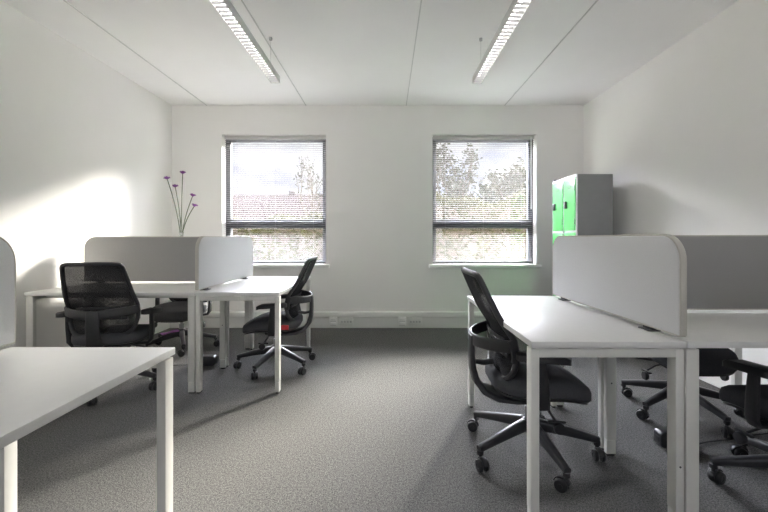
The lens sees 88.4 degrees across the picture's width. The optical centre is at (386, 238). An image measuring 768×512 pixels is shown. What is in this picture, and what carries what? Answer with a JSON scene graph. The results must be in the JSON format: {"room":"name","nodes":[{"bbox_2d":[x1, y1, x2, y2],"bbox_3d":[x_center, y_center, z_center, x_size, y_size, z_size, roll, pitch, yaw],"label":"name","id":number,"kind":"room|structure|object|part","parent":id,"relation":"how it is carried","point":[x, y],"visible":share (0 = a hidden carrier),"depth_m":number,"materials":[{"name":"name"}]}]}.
{"room":"open-plan office","nodes":[
{"label":"open-plan office","id":0,"kind":"room"},
{"bbox_2d":[0,0,171,349],"bbox_3d":[-2.895,-0.285,1.220,0.300,2.830,7.640,0,0,0],"label":"wall","id":1,"kind":"structure","parent":0,"point":[86,149],"depth_m":3.36,"materials":[{"name":"paint"}]},
{"bbox_2d":[3,0,737,104],"bbox_3d":[-0.117,-1.800,1.200,5.855,0.200,8.200,0,0,0],"label":"ceiling","id":2,"kind":"structure","parent":0,"point":[333,52],"depth_m":3.46,"materials":[{"name":"paint"}]},
{"bbox_2d":[63,0,206,105],"bbox_3d":[-2.300,-1.697,1.220,0.009,0.006,7.640,0,0,0],"label":"trim","id":3,"kind":"structure","parent":2,"relation":"attached to","point":[63,0],"depth_m":3.47,"materials":[{"name":"grey metal"}]},
{"bbox_2d":[209,0,279,82],"bbox_3d":[-0.985,-1.535,2.000,0.080,0.330,2.980,0,0,0],"label":"lamp","id":4,"kind":"object","parent":2,"relation":"hanging from","point":[226,10],"visible":1,"depth_m":2.72,"materials":[{"name":"white metal"}]},
{"bbox_2d":[241,0,305,105],"bbox_3d":[-1.035,-1.697,1.220,0.009,0.006,7.640,0,0,0],"label":"trim","id":5,"kind":"structure","parent":2,"relation":"attached to","point":[241,0],"depth_m":3.47,"materials":[{"name":"grey metal"}]},
{"bbox_2d":[406,0,421,105],"bbox_3d":[0.245,-1.697,1.220,0.009,0.006,7.640,0,0,0],"label":"trim","id":6,"kind":"structure","parent":2,"relation":"attached to","point":[421,0],"depth_m":3.48,"materials":[{"name":"grey metal"}]},
{"bbox_2d":[472,0,531,83],"bbox_3d":[0.797,-1.535,2.010,0.080,0.330,2.980,0,0,0],"label":"lamp","id":7,"kind":"object","parent":2,"relation":"hanging from","point":[517,8],"visible":1,"depth_m":2.73,"materials":[{"name":"white metal"}]},
{"bbox_2d":[504,0,597,105],"bbox_3d":[1.500,-1.697,1.220,0.009,0.006,7.640,0,0,0],"label":"trim","id":8,"kind":"structure","parent":2,"relation":"attached to","point":[596,0],"depth_m":3.47,"materials":[{"name":"grey metal"}]},
{"bbox_2d":[172,105,583,310],"bbox_3d":[-0.117,-0.285,5.170,5.855,2.830,0.260,0,0,0],"label":"wall","id":9,"kind":"structure","parent":0,"point":[379,158],"depth_m":5.04,"materials":[{"name":"paint"}]},
{"bbox_2d":[226,141,328,267],"bbox_3d":[-1.443,-0.476,5.115,1.418,1.703,0.240,0,0,0],"label":"window","id":10,"kind":"structure","parent":9,"relation":"in","point":[229,158],"depth_m":5.16,"materials":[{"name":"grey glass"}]},
{"bbox_2d":[224,136,325,262],"bbox_3d":[-1.443,-0.507,5.105,1.304,1.638,0.035,0,0,0],"label":"blind","id":11,"kind":"object","parent":10,"relation":"attached to","point":[228,138],"visible":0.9,"depth_m":5.10,"materials":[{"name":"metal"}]},
{"bbox_3d":[-1.443,0.303,5.105,1.304,0.018,0.024,0,0,0],"label":"rail","id":12,"kind":"part","parent":11,"relation":"part of","materials":[{"name":"metal"}]},
{"bbox_3d":[-1.443,0.352,5.085,1.418,0.046,0.180,0,0,0],"label":"sill","id":13,"kind":"part","parent":10,"relation":"part of","materials":[{"name":"white paint"}]},
{"bbox_2d":[170,311,485,327],"bbox_3d":[-0.117,1.029,5.010,5.253,0.202,0.060,0,0,0],"label":"baseboard","id":14,"kind":"structure","parent":9,"relation":"attached to","point":[361,319],"depth_m":4.99,"materials":[{"name":"white plastic"}]},
{"bbox_2d":[329,317,336,325],"bbox_3d":[-0.677,1.042,4.980,0.100,0.110,0.016,0,0,0],"label":"wall socket","id":15,"kind":"object","parent":9,"relation":"attached to","point":[332,320],"visible":1,"depth_m":4.98,"materials":[{"name":"plastic"}]},
{"bbox_2d":[340,318,352,325],"bbox_3d":[-0.512,1.048,4.982,0.170,0.100,0.011,0,0,0],"label":"outlet","id":16,"kind":"object","parent":9,"relation":"attached to","point":[343,321],"visible":1,"depth_m":4.98,"materials":[{"name":"white plastic"}]},
{"bbox_2d":[398,317,405,325],"bbox_3d":[0.192,1.042,4.980,0.100,0.110,0.016,0,0,0],"label":"wall socket","id":17,"kind":"object","parent":9,"relation":"attached to","point":[401,320],"visible":1,"depth_m":4.98,"materials":[{"name":"plastic"}]},
{"bbox_2d":[409,318,421,325],"bbox_3d":[0.357,1.048,4.982,0.170,0.100,0.011,0,0,0],"label":"outlet","id":18,"kind":"object","parent":9,"relation":"attached to","point":[412,321],"visible":1,"depth_m":4.98,"materials":[{"name":"white plastic"}]},
{"bbox_2d":[429,141,540,267],"bbox_3d":[1.245,-0.476,5.115,1.418,1.703,0.240,0,0,0],"label":"window","id":19,"kind":"structure","parent":9,"relation":"in","point":[529,229],"depth_m":5.16,"materials":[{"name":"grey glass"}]},
{"bbox_2d":[433,136,533,262],"bbox_3d":[1.245,-0.507,5.096,1.304,1.638,0.054,0,0,0],"label":"blind","id":20,"kind":"object","parent":19,"relation":"attached to","point":[435,138],"visible":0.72,"depth_m":5.10,"materials":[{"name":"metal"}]},
{"bbox_3d":[1.245,0.303,5.105,1.304,0.018,0.024,0,0,0],"label":"rail","id":21,"kind":"part","parent":20,"relation":"part of","materials":[{"name":"metal"}]},
{"bbox_3d":[1.245,0.352,5.085,1.418,0.046,0.180,0,0,0],"label":"sill","id":22,"kind":"part","parent":19,"relation":"part of","materials":[{"name":"white paint"}]},
{"bbox_2d":[17,328,767,511],"bbox_3d":[-0.117,1.190,1.200,5.855,0.120,8.200,0,0,0],"label":"floor","id":23,"kind":"structure","parent":0,"point":[377,421],"depth_m":2.18,"materials":[{"name":"carpet"}]},
{"bbox_2d":[0,347,174,511],"bbox_3d":[-1.055,0.760,0.820,0.591,0.740,1.197,0,0,0],"label":"desk","id":24,"kind":"object","parent":23,"relation":"on","point":[39,385],"visible":1,"depth_m":1.23,"materials":[{"name":"laminate"}]},
{"bbox_2d":[0,237,15,347],"bbox_3d":[-1.340,0.186,0.828,0.054,0.408,1.177,0,0,0],"label":"screen","id":25,"kind":"object","parent":24,"relation":"on","point":[7,255],"visible":1,"depth_m":1.38,"materials":[{"name":"fabric"}]},
{"bbox_3d":[-1.333,0.769,1.383,0.032,0.697,0.050,0,0,0],"label":"leg","id":26,"kind":"part","parent":24,"relation":"part of","materials":[{"name":"white metal"}]},
{"bbox_3d":[-0.777,0.769,1.383,0.032,0.697,0.050,0,0,0],"label":"leg","id":27,"kind":"part","parent":24,"relation":"part of","materials":[{"name":"white metal"}]},
{"bbox_2d":[55,262,161,405],"bbox_3d":[-2.060,0.644,2.966,0.694,0.971,0.676,0,0,-12],"label":"office chair","id":28,"kind":"object","parent":23,"relation":"on","point":[102,307],"visible":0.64,"depth_m":2.77,"materials":[{"name":"black plastic"}]},
{"bbox_3d":[-2.251,0.676,2.922,0.197,0.252,0.069,0,0,-23],"label":"armrest post","id":29,"kind":"part","parent":28,"relation":"part of","materials":[{"name":"black plastic"}]},
{"bbox_3d":[-2.016,0.436,2.756,0.471,0.554,0.223,0,0,-12],"label":"frame","id":30,"kind":"part","parent":28,"relation":"part of","materials":[{"name":"black plastic"}]},
{"bbox_3d":[-2.070,0.739,3.006,0.482,0.130,0.472,0,0,-12],"label":"seat","id":31,"kind":"part","parent":28,"relation":"part of","materials":[{"name":"fabric"}]},
{"bbox_3d":[-1.870,0.676,3.003,0.197,0.252,0.069,0,0,-1],"label":"armrest post","id":32,"kind":"part","parent":28,"relation":"part of","materials":[{"name":"black plastic"}]},
{"bbox_3d":[-1.882,0.994,2.972,0.312,0.104,0.051,0,0,4],"label":"leg","id":33,"kind":"part","parent":28,"relation":"part of","materials":[{"name":"black plastic"}]},
{"bbox_2d":[25,283,226,393],"bbox_3d":[-2.011,0.760,3.159,1.229,0.740,0.598,0,0,0],"label":"desk","id":34,"kind":"object","parent":23,"relation":"on","point":[142,290],"visible":0.59,"depth_m":2.88,"materials":[{"name":"laminate"}]},
{"bbox_3d":[-2.599,0.769,2.885,0.050,0.697,0.032,0,0,0],"label":"leg","id":35,"kind":"part","parent":34,"relation":"part of","materials":[{"name":"white metal"}]},
{"bbox_3d":[-2.011,0.437,3.159,1.225,0.032,0.516,0,0,0],"label":"frame","id":36,"kind":"part","parent":34,"relation":"part of","materials":[{"name":"white metal"}]},
{"bbox_2d":[84,236,199,281],"bbox_3d":[-2.026,0.186,3.459,1.240,0.408,0.054,0,0,0],"label":"screen","id":37,"kind":"object","parent":34,"relation":"on","point":[144,258],"visible":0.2,"depth_m":3.44,"materials":[{"name":"grey fabric"}]},
{"bbox_3d":[-1.423,0.769,2.885,0.050,0.697,0.032,0,0,0],"label":"leg","id":38,"kind":"part","parent":34,"relation":"part of","materials":[{"name":"white metal"}]},
{"bbox_3d":[-1.423,0.769,3.432,0.050,0.697,0.032,0,0,0],"label":"leg","id":39,"kind":"part","parent":34,"relation":"part of","materials":[{"name":"white metal"}]},
{"bbox_2d":[144,298,219,356],"bbox_3d":[-2.134,0.644,4.108,0.661,0.971,0.709,0,0,29],"label":"office chair","id":40,"kind":"object","parent":23,"relation":"on","point":[175,311],"visible":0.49,"depth_m":3.95,"materials":[{"name":"black plastic"}]},
{"bbox_3d":[-2.315,0.676,4.103,0.197,0.252,0.069,0,0,11],"label":"armrest post","id":41,"kind":"part","parent":40,"relation":"part of","materials":[{"name":"black plastic"}]},
{"bbox_3d":[-2.240,0.994,3.946,0.237,0.104,0.256,0,0,0],"label":"leg","id":42,"kind":"part","parent":40,"relation":"part of","materials":[{"name":"black plastic"}]},
{"bbox_2d":[160,330,178,334],"bbox_3d":[-2.196,0.947,3.994,0.070,0.020,0.161,0,0,42],"label":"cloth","id":43,"kind":"object","parent":40,"relation":"on","point":[164,333],"visible":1,"depth_m":3.98,"materials":[{"name":"purple fabric"}]},
{"bbox_3d":[-2.120,0.739,4.058,0.482,0.130,0.472,0,0,0],"label":"seat","id":44,"kind":"part","parent":40,"relation":"part of","materials":[{"name":"fabric"}]},
{"bbox_3d":[-2.028,0.994,3.921,0.051,0.104,0.312,0,0,-30],"label":"leg","id":45,"kind":"part","parent":40,"relation":"part of","materials":[{"name":"black plastic"}]},
{"bbox_3d":[-1.941,0.994,4.114,0.310,0.104,0.105,0,0,0],"label":"leg","id":46,"kind":"part","parent":40,"relation":"part of","materials":[{"name":"black plastic"}]},
{"bbox_3d":[-1.925,0.676,4.103,0.197,0.252,0.069,0,0,-11],"label":"armrest post","id":47,"kind":"part","parent":40,"relation":"part of","materials":[{"name":"black plastic"}]},
{"bbox_2d":[131,276,250,366],"bbox_3d":[-2.011,0.760,3.760,1.229,0.740,0.598,0,0,0],"label":"desk","id":48,"kind":"object","parent":23,"relation":"on","point":[247,303],"visible":0.18,"depth_m":3.50,"materials":[{"name":"laminate"}]},
{"bbox_3d":[-1.423,0.769,3.486,0.050,0.697,0.032,0,0,0],"label":"leg","id":49,"kind":"part","parent":48,"relation":"part of","materials":[{"name":"white metal"}]},
{"bbox_3d":[-1.423,0.769,4.032,0.050,0.697,0.032,0,0,0],"label":"leg","id":50,"kind":"part","parent":48,"relation":"part of","materials":[{"name":"white metal"}]},
{"bbox_3d":[-1.978,0.162,3.800,0.090,0.455,0.090,0,0,0],"label":"flower vase","id":51,"kind":"object","parent":48,"relation":"on","visible":0},
{"bbox_2d":[163,176,180,235],"bbox_3d":[-2.058,-0.117,3.781,0.155,0.954,0.059,0,0,0],"label":"flower","id":52,"kind":"object","parent":51,"relation":"in","point":[166,177],"visible":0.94,"depth_m":3.79,"materials":[{"name":"plant"}]},
{"bbox_2d":[172,184,181,235],"bbox_3d":[-2.028,-0.083,3.833,0.121,0.887,0.058,0,0,11],"label":"flower","id":53,"kind":"object","parent":51,"relation":"in","point":[174,185],"visible":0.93,"depth_m":3.82,"materials":[{"name":"plant"}]},
{"bbox_3d":[-2.017,-0.074,3.821,0.100,0.867,0.014,0,0,28],"label":"stem","id":54,"kind":"part","parent":53,"relation":"part of","materials":[{"name":"plant"}]},
{"bbox_2d":[180,171,185,234],"bbox_3d":[-1.965,-0.145,3.801,0.059,1.010,0.059,0,0,0],"label":"flower","id":55,"kind":"object","parent":51,"relation":"in","point":[182,172],"visible":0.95,"depth_m":3.80,"materials":[{"name":"plant"}]},
{"bbox_3d":[-1.973,-0.135,3.801,0.023,0.991,0.010,0,0,0],"label":"stem","id":56,"kind":"part","parent":55,"relation":"part of","materials":[{"name":"plant"}]},
{"bbox_2d":[182,193,195,230],"bbox_3d":[-1.913,-0.038,3.821,0.131,0.797,0.059,0,0,0],"label":"flower","id":57,"kind":"object","parent":51,"relation":"in","point":[191,194],"visible":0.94,"depth_m":3.81,"materials":[{"name":"purple plant"}]},
{"bbox_2d":[182,203,197,235],"bbox_3d":[-1.892,0.012,3.771,0.171,0.696,0.057,0,0,3],"label":"flower","id":58,"kind":"object","parent":51,"relation":"in","point":[193,204],"visible":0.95,"depth_m":3.78,"materials":[{"name":"purple plant"}]},
{"bbox_3d":[-1.905,0.022,3.783,0.146,0.676,0.012,0,0,13],"label":"stem","id":59,"kind":"part","parent":58,"relation":"part of","materials":[{"name":"plant"}]},
{"bbox_2d":[203,355,217,365],"bbox_3d":[-1.616,1.084,3.520,0.192,0.084,0.064,0,0,0],"label":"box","id":60,"kind":"object","parent":23,"relation":"on","point":[208,360],"visible":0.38,"depth_m":3.49,"materials":[{"name":"black plastic"}]},
{"bbox_2d":[195,276,310,393],"bbox_3d":[-1.087,0.760,3.459,0.612,0.740,1.199,0,0,0],"label":"desk","id":61,"kind":"object","parent":23,"relation":"on","point":[254,288],"visible":0.91,"depth_m":2.90,"materials":[{"name":"laminate"}]},
{"bbox_3d":[-1.375,0.769,2.894,0.032,0.697,0.050,0,0,0],"label":"leg","id":62,"kind":"part","parent":61,"relation":"part of","materials":[{"name":"white metal"}]},
{"bbox_2d":[195,236,252,289],"bbox_3d":[-1.379,0.186,3.446,0.054,0.408,1.170,0,0,0],"label":"screen","id":63,"kind":"object","parent":61,"relation":"on","point":[218,259],"visible":1,"depth_m":3.26,"materials":[{"name":"fabric"}]},
{"bbox_3d":[-1.087,0.437,3.459,0.546,0.032,1.179,0,0,0],"label":"frame","id":64,"kind":"part","parent":61,"relation":"part of","materials":[{"name":"white metal"}]},
{"bbox_3d":[-1.375,0.769,4.024,0.032,0.697,0.050,0,0,0],"label":"leg","id":65,"kind":"part","parent":61,"relation":"part of","materials":[{"name":"white metal"}]},
{"bbox_3d":[-0.799,0.769,2.894,0.032,0.697,0.050,0,0,0],"label":"leg","id":66,"kind":"part","parent":61,"relation":"part of","materials":[{"name":"white metal"}]},
{"bbox_3d":[-0.799,0.769,4.024,0.032,0.697,0.050,0,0,0],"label":"leg","id":67,"kind":"part","parent":61,"relation":"part of","materials":[{"name":"white metal"}]},
{"bbox_2d":[233,256,317,379],"bbox_3d":[-0.976,0.644,3.481,0.704,0.971,0.689,0,0,0],"label":"office chair","id":68,"kind":"object","parent":23,"relation":"on","point":[292,317],"visible":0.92,"depth_m":3.33,"materials":[{"name":"black plastic"}]},
{"bbox_3d":[-1.153,0.994,3.460,0.312,0.104,0.051,0,0,-3],"label":"leg","id":69,"kind":"part","parent":68,"relation":"part of","materials":[{"name":"black plastic"}]},
{"bbox_3d":[-1.018,0.994,3.293,0.051,0.104,0.312,0,0,15],"label":"leg","id":70,"kind":"part","parent":68,"relation":"part of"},
{"bbox_3d":[-1.011,0.855,3.307,0.082,0.110,0.189,0,0,0],"label":"adjustment lever","id":71,"kind":"part","parent":68,"relation":"part of","materials":[{"name":"black plastic"}]},
{"bbox_3d":[-0.947,0.676,3.275,0.069,0.252,0.197,0,0,-11],"label":"armrest post","id":72,"kind":"part","parent":68,"relation":"part of","materials":[{"name":"black plastic"}]},
{"bbox_3d":[-0.992,0.739,3.470,0.472,0.130,0.482,0,0,0],"label":"seat","id":73,"kind":"part","parent":68,"relation":"part of","materials":[{"name":"fabric"}]},
{"bbox_3d":[-0.816,0.994,3.370,0.312,0.104,0.051,0,0,33],"label":"leg","id":74,"kind":"part","parent":68,"relation":"part of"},
{"bbox_3d":[-0.827,0.994,3.586,0.312,0.104,0.051,0,0,-39],"label":"leg","id":75,"kind":"part","parent":68,"relation":"part of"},
{"bbox_3d":[-0.736,0.436,3.470,0.223,0.554,0.471,0,0,0],"label":"frame","id":76,"kind":"part","parent":68,"relation":"part of","materials":[{"name":"black plastic"}]},
{"bbox_2d":[461,267,605,493],"bbox_3d":[0.753,0.644,2.074,0.693,0.971,0.682,0,0,0],"label":"office chair","id":77,"kind":"object","parent":23,"relation":"on","point":[505,364],"visible":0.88,"depth_m":1.94,"materials":[{"name":"black plastic"}]},
{"bbox_3d":[0.518,0.436,2.080,0.223,0.554,0.471,0,0,0],"label":"frame","id":78,"kind":"part","parent":77,"relation":"part of","materials":[{"name":"black plastic"}]},
{"bbox_3d":[0.625,0.994,2.212,0.051,0.104,0.312,0,0,-44],"label":"leg","id":79,"kind":"part","parent":77,"relation":"part of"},
{"bbox_3d":[0.587,0.994,2.000,0.312,0.104,0.051,0,0,-26],"label":"leg","id":80,"kind":"part","parent":77,"relation":"part of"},
{"bbox_3d":[0.774,0.739,2.080,0.472,0.130,0.482,0,0,0],"label":"seat","id":81,"kind":"part","parent":77,"relation":"part of","materials":[{"name":"fabric"}]},
{"bbox_3d":[0.729,0.676,1.885,0.069,0.252,0.197,0,0,11],"label":"armrest post","id":82,"kind":"part","parent":77,"relation":"part of","materials":[{"name":"black plastic"}]},
{"bbox_3d":[0.778,0.994,1.898,0.051,0.104,0.312,0,0,-8],"label":"leg","id":83,"kind":"part","parent":77,"relation":"part of","materials":[{"name":"black plastic"}]},
{"bbox_3d":[0.793,0.855,1.917,0.082,0.110,0.189,0,0,0],"label":"adjustment lever","id":84,"kind":"part","parent":77,"relation":"part of","materials":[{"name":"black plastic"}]},
{"bbox_3d":[0.933,0.994,2.048,0.312,0.104,0.051,0,0,10],"label":"leg","id":85,"kind":"part","parent":77,"relation":"part of","materials":[{"name":"black plastic"}]},
{"bbox_2d":[467,296,686,511],"bbox_3d":[0.840,0.760,2.091,0.587,0.740,1.196,0,0,0],"label":"desk","id":86,"kind":"object","parent":23,"relation":"on","point":[550,326],"visible":0.88,"depth_m":1.53,"materials":[{"name":"laminate"}]},
{"bbox_3d":[0.565,0.769,2.654,0.032,0.697,0.050,0,0,0],"label":"leg","id":87,"kind":"part","parent":86,"relation":"part of","materials":[{"name":"white metal"}]},
{"bbox_3d":[0.565,0.769,1.528,0.032,0.697,0.050,0,0,0],"label":"leg","id":88,"kind":"part","parent":86,"relation":"part of","materials":[{"name":"white metal"}]},
{"bbox_3d":[0.840,0.437,2.091,0.521,0.032,1.176,0,0,0],"label":"frame","id":89,"kind":"part","parent":86,"relation":"part of","materials":[{"name":"white metal"}]},
{"bbox_2d":[553,234,686,336],"bbox_3d":[1.125,0.186,2.076,0.054,0.408,1.160,0,0,0],"label":"screen","id":90,"kind":"object","parent":86,"relation":"on","point":[638,278],"visible":1,"depth_m":1.81,"materials":[{"name":"fabric"}]},
{"bbox_3d":[1.115,0.769,1.528,0.032,0.697,0.050,0,0,0],"label":"leg","id":91,"kind":"part","parent":86,"relation":"part of","materials":[{"name":"white metal"}]},
{"bbox_2d":[553,174,612,295],"bbox_3d":[2.146,0.220,4.400,0.399,1.820,0.600,0,0,0],"label":"locker","id":92,"kind":"object","parent":23,"relation":"on","point":[582,203],"visible":0.41,"depth_m":4.10,"materials":[{"name":"grey metal"}]},
{"bbox_3d":[1.969,-0.361,4.546,0.014,0.553,0.260,0,0,0],"label":"door","id":93,"kind":"part","parent":92,"relation":"part of","materials":[{"name":"green metal"}]},
{"bbox_3d":[1.969,0.221,4.546,0.014,0.568,0.260,0,0,0],"label":"door","id":94,"kind":"part","parent":92,"relation":"part of","materials":[{"name":"green metal"}]},
{"bbox_3d":[1.976,0.228,4.400,0.012,1.804,0.600,0,0,0],"label":"frame","id":95,"kind":"part","parent":92,"relation":"part of","materials":[{"name":"metal"}]},
{"bbox_3d":[1.969,-0.361,4.254,0.014,0.553,0.260,0,0,0],"label":"door","id":96,"kind":"part","parent":92,"relation":"part of","materials":[{"name":"green metal"}]},
{"bbox_3d":[1.969,0.221,4.254,0.014,0.568,0.260,0,0,0],"label":"door","id":97,"kind":"part","parent":92,"relation":"part of","materials":[{"name":"green metal"}]},
{"bbox_2d":[654,428,666,447],"bbox_3d":[1.564,1.084,2.150,0.192,0.084,0.064,0,0,0],"label":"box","id":98,"kind":"object","parent":23,"relation":"on","point":[660,434],"visible":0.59,"depth_m":2.13,"materials":[{"name":"black plastic"}]},
{"bbox_2d":[555,296,767,449],"bbox_3d":[1.760,0.760,2.390,1.247,0.740,0.597,0,0,0],"label":"desk","id":99,"kind":"object","parent":23,"relation":"on","point":[736,378],"visible":0.14,"depth_m":2.12,"materials":[{"name":"metal"}]},
{"bbox_3d":[1.163,0.769,2.118,0.050,0.697,0.032,0,0,0],"label":"leg","id":100,"kind":"part","parent":99,"relation":"part of","materials":[{"name":"white metal"}]},
{"bbox_3d":[2.357,0.769,2.663,0.050,0.697,0.032,0,0,0],"label":"leg","id":101,"kind":"part","parent":99,"relation":"part of","materials":[{"name":"white metal"}]},
{"bbox_2d":[621,348,744,438],"bbox_3d":[1.899,0.644,2.606,0.694,0.971,0.671,0,0,-41],"label":"office chair","id":102,"kind":"object","parent":23,"relation":"on","point":[710,359],"visible":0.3,"depth_m":2.42,"materials":[{"name":"black plastic"}]},
{"bbox_3d":[1.790,0.994,2.719,0.051,0.104,0.312,0,0,-41],"label":"leg","id":103,"kind":"part","parent":102,"relation":"part of","materials":[{"name":"black plastic"}]},
{"bbox_3d":[1.716,0.676,2.610,0.197,0.252,0.069,0,0,13],"label":"armrest post","id":104,"kind":"part","parent":102,"relation":"part of","materials":[{"name":"black plastic"}]},
{"bbox_3d":[1.745,0.855,2.545,0.189,0.110,0.082,0,0,2],"label":"adjustment lever","id":105,"kind":"part","parent":102,"relation":"part of","materials":[{"name":"black plastic"}]},
{"bbox_3d":[1.741,0.994,2.508,0.312,0.104,0.051,0,0,-23],"label":"leg","id":106,"kind":"part","parent":102,"relation":"part of","materials":[{"name":"black plastic"}]},
{"bbox_3d":[1.909,0.739,2.558,0.482,0.130,0.472,0,0,2],"label":"seat","id":107,"kind":"part","parent":102,"relation":"part of","materials":[{"name":"fabric"}]},
{"bbox_3d":[2.089,0.994,2.539,0.312,0.104,0.051,0,0,13],"label":"leg","id":108,"kind":"part","parent":102,"relation":"part of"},
{"bbox_3d":[1.926,0.994,2.397,0.051,0.104,0.312,0,0,-5],"label":"leg","id":109,"kind":"part","parent":102,"relation":"part of","materials":[{"name":"black plastic"}]},
{"bbox_3d":[2.072,0.855,2.533,0.189,0.110,0.082,0,0,2],"label":"adjustment lever","id":110,"kind":"part","parent":102,"relation":"part of","materials":[{"name":"black plastic"}]},
{"bbox_2d":[602,312,767,511],"bbox_3d":[1.760,0.760,1.790,1.247,0.740,0.596,0,0,0],"label":"desk","id":111,"kind":"object","parent":23,"relation":"on","point":[704,329],"visible":0.55,"depth_m":1.54,"materials":[{"name":"laminate"}]},
{"bbox_3d":[1.163,0.769,2.062,0.050,0.697,0.032,0,0,0],"label":"leg","id":112,"kind":"part","parent":111,"relation":"part of","materials":[{"name":"white metal"}]},
{"bbox_3d":[1.163,0.769,1.518,0.050,0.697,0.032,0,0,0],"label":"leg","id":113,"kind":"part","parent":111,"relation":"part of","materials":[{"name":"white metal"}]},
{"bbox_2d":[673,235,767,309],"bbox_3d":[1.771,0.186,2.090,1.230,0.408,0.054,0,0,0],"label":"screen","id":114,"kind":"object","parent":111,"relation":"on","point":[725,272],"visible":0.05,"depth_m":2.08,"materials":[{"name":"grey fabric"}]},
{"bbox_2d":[699,433,767,443],"bbox_3d":[1.979,1.112,2.228,0.659,0.030,0.015,0,0,-13],"label":"power cable","id":115,"kind":"object","parent":23,"relation":"on","point":[760,433],"visible":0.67,"depth_m":2.20,"materials":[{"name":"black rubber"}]},
{"bbox_2d":[707,359,767,484],"bbox_3d":[1.834,0.644,1.708,0.690,0.971,0.708,0,0,0],"label":"office chair","id":116,"kind":"object","parent":23,"relation":"on","point":[751,398],"visible":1,"depth_m":1.75,"materials":[{"name":"black plastic"}]},
{"bbox_3d":[1.640,0.994,1.769,0.312,0.104,0.051,0,0,22],"label":"leg","id":117,"kind":"part","parent":116,"relation":"part of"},
{"bbox_3d":[1.810,0.739,1.722,0.482,0.130,0.472,0,0,0],"label":"seat","id":118,"kind":"part","parent":116,"relation":"part of","materials":[{"name":"fabric"}]},
{"bbox_3d":[1.647,0.855,1.741,0.189,0.110,0.082,0,0,0],"label":"adjustment lever","id":119,"kind":"part","parent":116,"relation":"part of","materials":[{"name":"black plastic"}]},
{"bbox_3d":[1.615,0.676,1.677,0.197,0.252,0.069,0,0,-11],"label":"armrest post","id":120,"kind":"part","parent":116,"relation":"part of","materials":[{"name":"black plastic"}]},
{"bbox_3d":[1.823,0.994,1.883,0.051,0.104,0.312,0,0,4],"label":"leg","id":121,"kind":"part","parent":116,"relation":"part of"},
{"bbox_2d":[584,0,767,387],"bbox_3d":[2.660,-0.285,1.220,0.300,2.830,7.640,0,0,0],"label":"wall","id":122,"kind":"structure","parent":0,"point":[682,138],"depth_m":3.21,"materials":[{"name":"paint"}]},
{"label":"outside","id":123,"kind":"structure","parent":0,"visible":0},
{"bbox_3d":[0.000,2.080,48.120,120.000,0.100,83.760,0,0,0],"label":"ground","id":124,"kind":"structure","parent":123,"visible":0},
{"bbox_2d":[233,212,322,259],"bbox_3d":[-3.200,0.627,11.043,6.160,2.919,1.300,0,0,0],"label":"hedge","id":125,"kind":"object","parent":124,"relation":"on","point":[268,244],"visible":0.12,"depth_m":10.75,"materials":[{"name":"green plant"}]},
{"bbox_2d":[233,191,322,218],"bbox_3d":[-7.200,-0.610,27.000,11.200,5.280,7.200,0,0,0],"label":"house","id":126,"kind":"structure","parent":124,"relation":"on","point":[292,196],"depth_m":25.86,"materials":[{"name":"brick"}]},
{"bbox_2d":[293,155,322,214],"bbox_3d":[-2.931,-0.615,15.306,1.393,5.319,1.988,0,0,0],"label":"tree","id":127,"kind":"object","parent":124,"relation":"on","point":[301,163],"visible":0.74,"depth_m":15.19,"materials":[{"name":"green plant"}]},
{"bbox_2d":[436,143,482,199],"bbox_3d":[1.932,-0.817,12.988,2.417,5.717,1.359,0,0,30],"label":"tree","id":128,"kind":"object","parent":124,"relation":"on","point":[450,186],"visible":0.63,"depth_m":12.75,"materials":[{"name":"green plant"}]},
{"bbox_2d":[436,173,504,206],"bbox_3d":[3.888,-0.606,20.260,4.659,5.292,6.711,0,0,-41],"label":"tree","id":129,"kind":"object","parent":124,"relation":"on","point":[485,190],"visible":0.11,"depth_m":17.38,"materials":[{"name":"green plant"}]},
{"bbox_2d":[436,191,525,259],"bbox_3d":[3.294,0.357,10.424,5.553,3.448,1.334,0,0,0],"label":"hedge","id":130,"kind":"object","parent":124,"relation":"on","point":[451,244],"visible":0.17,"depth_m":10.15,"materials":[{"name":"green plant"}]},
{"bbox_2d":[485,157,525,206],"bbox_3d":[4.598,-0.448,14.204,1.982,4.961,1.453,0,0,-37],"label":"tree","id":131,"kind":"object","parent":124,"relation":"on","point":[514,182],"visible":0.48,"depth_m":14.02,"materials":[{"name":"green plant"}]}
]}

